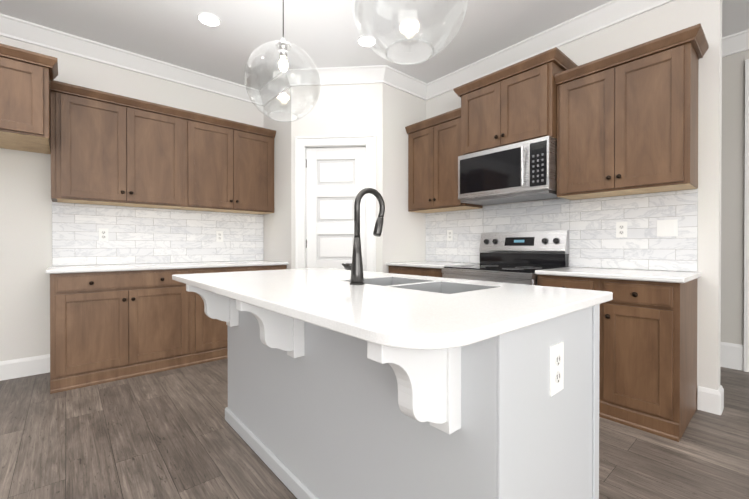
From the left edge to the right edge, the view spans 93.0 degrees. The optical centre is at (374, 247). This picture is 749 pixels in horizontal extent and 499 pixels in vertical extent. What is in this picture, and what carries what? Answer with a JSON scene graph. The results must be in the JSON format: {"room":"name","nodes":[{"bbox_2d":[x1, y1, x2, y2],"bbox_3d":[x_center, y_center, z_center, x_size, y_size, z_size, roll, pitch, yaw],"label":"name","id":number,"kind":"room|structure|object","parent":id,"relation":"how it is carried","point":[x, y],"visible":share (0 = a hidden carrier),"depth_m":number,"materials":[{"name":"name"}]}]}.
{"room":"kitchen","nodes":[
{"label":"kitchen","id":0,"kind":"room"},
{"bbox_2d":[0,36,263,360],"bbox_3d":[-3.524,-0.392,2.611,8.650,2.960,0.150,0,0,-41],"label":"wall","id":1,"kind":"structure","parent":0,"point":[25,225],"depth_m":3.06,"materials":[{"name":"paint"}]},
{"bbox_2d":[0,354,49,380],"bbox_3d":[-4.781,1.017,1.418,5.179,0.155,0.016,0,0,-41],"label":"baseboard","id":2,"kind":"structure","parent":1,"relation":"attached to","point":[22,367],"depth_m":3.00,"materials":[{"name":"white wood"}]},
{"bbox_2d":[0,43,57,153],"bbox_3d":[-2.933,-1.110,2.574,0.965,0.594,0.672,0,0,-41],"label":"upper cabinet","id":3,"kind":"object","parent":1,"relation":"attached to","point":[26,76],"visible":0.94,"depth_m":2.57,"materials":[{"name":"brown wood"}]},
{"bbox_2d":[50,80,185,209],"bbox_3d":[-2.349,-0.877,3.312,0.980,0.942,0.325,0,0,-41],"label":"upper cabinet","id":4,"kind":"object","parent":1,"relation":"attached to","point":[107,148],"depth_m":3.15,"materials":[{"name":"brown wood"}]},
{"bbox_2d":[52,202,263,265],"bbox_3d":[-2.095,-0.124,3.746,1.930,0.560,0.009,0,0,-41],"label":"backsplash","id":5,"kind":"structure","parent":1,"relation":"attached to","point":[139,235],"depth_m":3.59,"materials":[{"name":"tile"}]},
{"bbox_2d":[99,228,107,240],"bbox_3d":[-2.546,-0.122,3.343,0.072,0.118,0.008,0,0,-41],"label":"electrical outlet","id":6,"kind":"object","parent":5,"relation":"attached to","point":[103,234],"visible":1,"depth_m":3.34,"materials":[{"name":"white plastic"}]},
{"bbox_2d":[216,231,222,241],"bbox_3d":[-1.754,-0.129,4.029,0.072,0.118,0.008,0,0,-41],"label":"electrical outlet","id":7,"kind":"object","parent":5,"relation":"attached to","point":[219,236],"visible":1,"depth_m":4.03,"materials":[{"name":"white plastic"}]},
{"bbox_2d":[182,110,275,213],"bbox_3d":[-1.620,-0.880,3.944,0.948,0.942,0.325,0,0,-41],"label":"upper cabinet","id":8,"kind":"object","parent":1,"relation":"attached to","point":[230,164],"depth_m":3.79,"materials":[{"name":"brown wood"}]},
{"bbox_2d":[263,87,290,268],"bbox_3d":[-1.095,-0.400,4.145,0.100,2.960,0.717,0,0,-41],"label":"wall","id":9,"kind":"structure","parent":0,"point":[277,234],"depth_m":4.03,"materials":[{"name":"paint"}]},
{"bbox_2d":[291,83,382,272],"bbox_3d":[-0.402,-0.398,3.850,0.986,2.960,0.100,0,0,5],"label":"wall","id":10,"kind":"structure","parent":0,"point":[348,109],"depth_m":3.79,"materials":[{"name":"paint"}]},
{"bbox_2d":[295,135,375,271],"bbox_3d":[-0.415,-0.054,3.840,0.869,2.272,0.126,0,0,5],"label":"door frame","id":11,"kind":"structure","parent":10,"relation":"attached to","point":[368,141],"depth_m":3.79,"materials":[{"name":"white wood"}]},
{"bbox_2d":[306,147,365,270],"bbox_3d":[-0.423,-0.005,3.813,0.663,2.150,0.111,0,0,5],"label":"pantry door","id":12,"kind":"structure","parent":10,"relation":"in","point":[335,181],"depth_m":3.84,"materials":[{"name":"white wood"}]},
{"bbox_2d":[0,358,748,498],"bbox_3d":[0.250,1.129,0.366,11.400,0.060,8.800,0,0,-41],"label":"floor","id":13,"kind":"structure","parent":0,"point":[170,434],"depth_m":1.93,"materials":[{"name":"brown wood"}]},
{"bbox_2d":[50,268,193,393],"bbox_3d":[-2.252,0.638,3.198,0.969,0.896,0.634,0,0,-41],"label":"base cabinet","id":14,"kind":"object","parent":13,"relation":"on","point":[105,327],"depth_m":2.92,"materials":[{"name":"brown wood"}]},
{"bbox_2d":[46,260,287,273],"bbox_3d":[-1.891,0.174,3.497,1.950,0.030,0.652,0,0,-41],"label":"countertop","id":15,"kind":"structure","parent":14,"relation":"on","point":[102,268],"depth_m":3.21,"materials":[{"name":"white stone"}]},
{"bbox_2d":[194,265,286,364],"bbox_3d":[-1.523,0.635,3.830,0.961,0.896,0.634,0,0,-41],"label":"base cabinet","id":16,"kind":"object","parent":13,"relation":"on","point":[210,335],"depth_m":3.39,"materials":[{"name":"brown wood"}]},
{"bbox_2d":[226,297,261,459],"bbox_3d":[-0.483,0.642,2.280,0.711,0.896,0.548,0,0,-41],"label":"kitchen island","id":17,"kind":"object","parent":13,"relation":"on","point":[243,320],"depth_m":2.02,"materials":[{"name":"paint"}]},
{"bbox_2d":[262,308,305,498],"bbox_3d":[-0.197,0.644,1.950,0.711,0.896,0.571,0,0,-41],"label":"base cabinet","id":18,"kind":"object","parent":13,"relation":"on","point":[283,336],"depth_m":1.61,"materials":[{"name":"paint"}]},
{"bbox_2d":[306,322,377,498],"bbox_3d":[0.098,0.646,1.611,0.711,0.896,0.571,0,0,-41],"label":"base cabinet","id":19,"kind":"object","parent":13,"relation":"on","point":[312,411],"depth_m":1.33,"materials":[{"name":"paint"}]},
{"bbox_2d":[172,268,612,348],"bbox_3d":[-0.164,0.182,1.778,1.105,0.030,2.045,0,0,-41],"label":"countertop","id":20,"kind":"structure","parent":19,"relation":"on","point":[333,299],"depth_m":1.11,"materials":[{"name":"white stone"}]},
{"bbox_2d":[342,188,384,284],"bbox_3d":[-0.055,-0.058,1.708,0.203,0.451,0.148,0,0,-41],"label":"kitchen faucet","id":21,"kind":"object","parent":20,"relation":"on","point":[355,266],"visible":1,"depth_m":1.62,"materials":[{"name":"black metal"}]},
{"bbox_2d":[346,277,495,293],"bbox_3d":[0.188,0.316,1.685,0.368,0.290,0.688,0,0,-41],"label":"undermount sink","id":22,"kind":"object","parent":20,"relation":"in","point":[445,287],"visible":0.02,"depth_m":1.75,"materials":[{"name":"grey metal"}]},
{"bbox_2d":[389,266,442,276],"bbox_3d":[0.611,0.635,3.709,0.666,0.895,0.768,0,0,-41],"label":"base cabinet","id":23,"kind":"object","parent":13,"relation":"on","point":[430,272],"visible":0.12,"depth_m":3.49,"materials":[{"name":"brown wood"}]},
{"bbox_2d":[386,261,479,268],"bbox_3d":[0.613,0.173,3.708,0.642,0.030,0.769,0,0,-41],"label":"countertop","id":24,"kind":"structure","parent":23,"relation":"on","point":[432,264],"depth_m":3.58,"materials":[{"name":"white stone"}]},
{"bbox_2d":[378,304,599,498],"bbox_3d":[0.385,0.647,1.280,0.711,0.896,0.549,0,0,-41],"label":"base cabinet","id":25,"kind":"object","parent":13,"relation":"on","point":[478,420],"depth_m":0.96,"materials":[{"name":"paint"}]},
{"bbox_2d":[549,342,563,396],"bbox_3d":[0.544,0.359,1.058,0.088,0.144,0.008,0,0,-41],"label":"outlet","id":26,"kind":"object","parent":25,"relation":"attached to","point":[557,368],"visible":1,"depth_m":1.05,"materials":[{"name":"white plastic"}]},
{"bbox_2d":[442,230,568,284],"bbox_3d":[1.097,0.468,3.075,0.738,1.235,0.813,0,0,-41],"label":"range","id":27,"kind":"object","parent":13,"relation":"on","point":[521,257],"visible":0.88,"depth_m":3.11,"materials":[{"name":"silver metal"}]},
{"bbox_2d":[537,274,697,441],"bbox_3d":[1.668,0.641,2.491,0.666,0.895,0.804,0,0,-41],"label":"base cabinet","id":28,"kind":"object","parent":13,"relation":"on","point":[648,359],"visible":0.5,"depth_m":2.14,"materials":[{"name":"brown wood"}]},
{"bbox_2d":[535,267,701,282],"bbox_3d":[1.677,0.179,2.482,0.642,0.030,0.827,0,0,-41],"label":"countertop","id":29,"kind":"structure","parent":28,"relation":"on","point":[654,275],"depth_m":2.29,"materials":[{"name":"white stone"}]},
{"bbox_2d":[0,0,748,89],"bbox_3d":[0.250,-1.891,0.351,11.400,0.060,8.800,0,0,-41],"label":"ceiling","id":30,"kind":"structure","parent":0,"point":[324,33],"depth_m":3.03,"materials":[{"name":"paint"}]},
{"bbox_2d":[197,12,220,26],"bbox_3d":[-1.356,-1.869,2.916,0.179,0.015,0.179,0,0,-41],"label":"recessed light","id":31,"kind":"object","parent":30,"relation":"in","point":[208,19],"visible":1,"depth_m":2.91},
{"bbox_2d":[244,0,319,121],"bbox_3d":[-0.496,-1.289,1.931,0.400,1.158,0.400,0,0,-41],"label":"pendant light","id":32,"kind":"object","parent":30,"relation":"hanging from","point":[283,46],"visible":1,"depth_m":1.92,"materials":[{"name":"clear glass"}]},
{"bbox_2d":[357,35,376,46],"bbox_3d":[-0.068,-1.871,3.224,0.179,0.015,0.179,0,0,-41],"label":"recessed light","id":33,"kind":"object","parent":30,"relation":"in","point":[361,42],"visible":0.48,"depth_m":3.23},
{"bbox_2d":[351,0,468,64],"bbox_3d":[0.120,-1.266,1.221,0.400,1.196,0.400,0,0,-41],"label":"pendant light","id":34,"kind":"object","parent":30,"relation":"hanging from","point":[386,56],"visible":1,"depth_m":1.29,"materials":[{"name":"clear glass"}]},
{"bbox_2d":[383,83,425,272],"bbox_3d":[0.315,-0.399,4.025,0.696,2.960,0.100,0,0,-41],"label":"wall","id":35,"kind":"structure","parent":0,"point":[404,234],"depth_m":3.92,"materials":[{"name":"paint"}]},
{"bbox_2d":[426,0,721,395],"bbox_3d":[1.014,-0.398,3.850,0.130,2.960,3.926,0,0,-41],"label":"wall","id":36,"kind":"structure","parent":0,"point":[665,19],"depth_m":2.38,"materials":[{"name":"paint"}]},
{"bbox_2d":[0,0,748,105],"bbox_3d":[-0.256,-1.787,-0.286,9.800,0.140,8.500,0,0,-41],"label":"crown molding","id":37,"kind":"structure","parent":36,"relation":"attached to","point":[603,16],"depth_m":3.42,"materials":[{"name":"white wood"}]},
{"bbox_2d":[405,107,482,212],"bbox_3d":[0.724,-0.878,3.807,0.357,0.945,0.757,0,0,-41],"label":"upper cabinet","id":38,"kind":"object","parent":36,"relation":"attached to","point":[434,148],"visible":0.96,"depth_m":3.70,"materials":[{"name":"brown wood"}]},
{"bbox_2d":[454,47,577,155],"bbox_3d":[1.222,-1.189,3.174,0.432,0.652,0.941,0,0,-41],"label":"upper cabinet","id":39,"kind":"object","parent":36,"relation":"attached to","point":[513,103],"visible":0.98,"depth_m":2.97,"materials":[{"name":"brown wood"}]},
{"bbox_2d":[458,136,560,205],"bbox_3d":[1.206,-0.644,3.163,0.472,0.434,0.837,0,0,-41],"label":"over-the-range microwave","id":40,"kind":"object","parent":39,"relation":"attached to","point":[523,171],"visible":0.96,"depth_m":2.98,"materials":[{"name":"silver metal"}]},
{"bbox_2d":[426,189,697,271],"bbox_3d":[1.394,-0.118,3.306,0.009,0.605,2.401,0,0,-41],"label":"backsplash","id":41,"kind":"structure","parent":36,"relation":"attached to","point":[590,226],"depth_m":2.85,"materials":[{"name":"tile"}]},
{"bbox_2d":[447,230,452,240],"bbox_3d":[0.834,-0.139,3.937,0.008,0.118,0.072,0,0,-41],"label":"electrical outlet","id":42,"kind":"object","parent":41,"relation":"attached to","point":[449,235],"visible":1,"depth_m":3.93,"materials":[{"name":"white plastic"}]},
{"bbox_2d":[616,222,626,237],"bbox_3d":[1.890,-0.137,2.720,0.008,0.118,0.072,0,0,-41],"label":"electrical outlet","id":43,"kind":"object","parent":41,"relation":"attached to","point":[621,229],"visible":1,"depth_m":2.72,"materials":[{"name":"white plastic"}]},
{"bbox_2d":[657,219,677,236],"bbox_3d":[2.068,-0.138,2.514,0.008,0.118,0.115,0,0,-41],"label":"light switch","id":44,"kind":"object","parent":41,"relation":"attached to","point":[667,228],"visible":1,"depth_m":2.51,"materials":[{"name":"white plastic"}]},
{"bbox_2d":[554,23,708,199],"bbox_3d":[1.805,-0.872,2.561,0.357,0.945,0.843,0,0,-41],"label":"upper cabinet","id":45,"kind":"object","parent":36,"relation":"attached to","point":[627,121],"visible":1,"depth_m":2.42,"materials":[{"name":"brown wood"}]},
{"bbox_2d":[697,385,723,411],"bbox_3d":[1.919,1.009,2.910,0.036,0.155,1.342,0,0,-41],"label":"baseboard","id":46,"kind":"structure","parent":36,"relation":"attached to","point":[709,400],"depth_m":2.35,"materials":[{"name":"white wood"}]},
{"bbox_2d":[721,50,748,344],"bbox_3d":[4.354,-0.389,1.998,0.150,2.960,5.900,0,0,-41],"label":"wall","id":47,"kind":"structure","parent":0,"point":[732,195],"depth_m":3.19,"materials":[{"name":"paint"}]},
{"bbox_2d":[720,342,743,370],"bbox_3d":[2.810,0.970,3.659,0.016,0.225,1.377,0,0,-41],"label":"baseboard","id":48,"kind":"structure","parent":47,"relation":"attached to","point":[731,355],"depth_m":3.19,"materials":[{"name":"white wood"}]},
{"bbox_2d":[744,59,748,371],"bbox_3d":[3.296,-0.279,3.082,0.030,2.730,0.123,0,0,-41],"label":"door frame","id":49,"kind":"structure","parent":47,"relation":"attached to","point":[746,291],"depth_m":3.11,"materials":[{"name":"white wood"}]}
]}

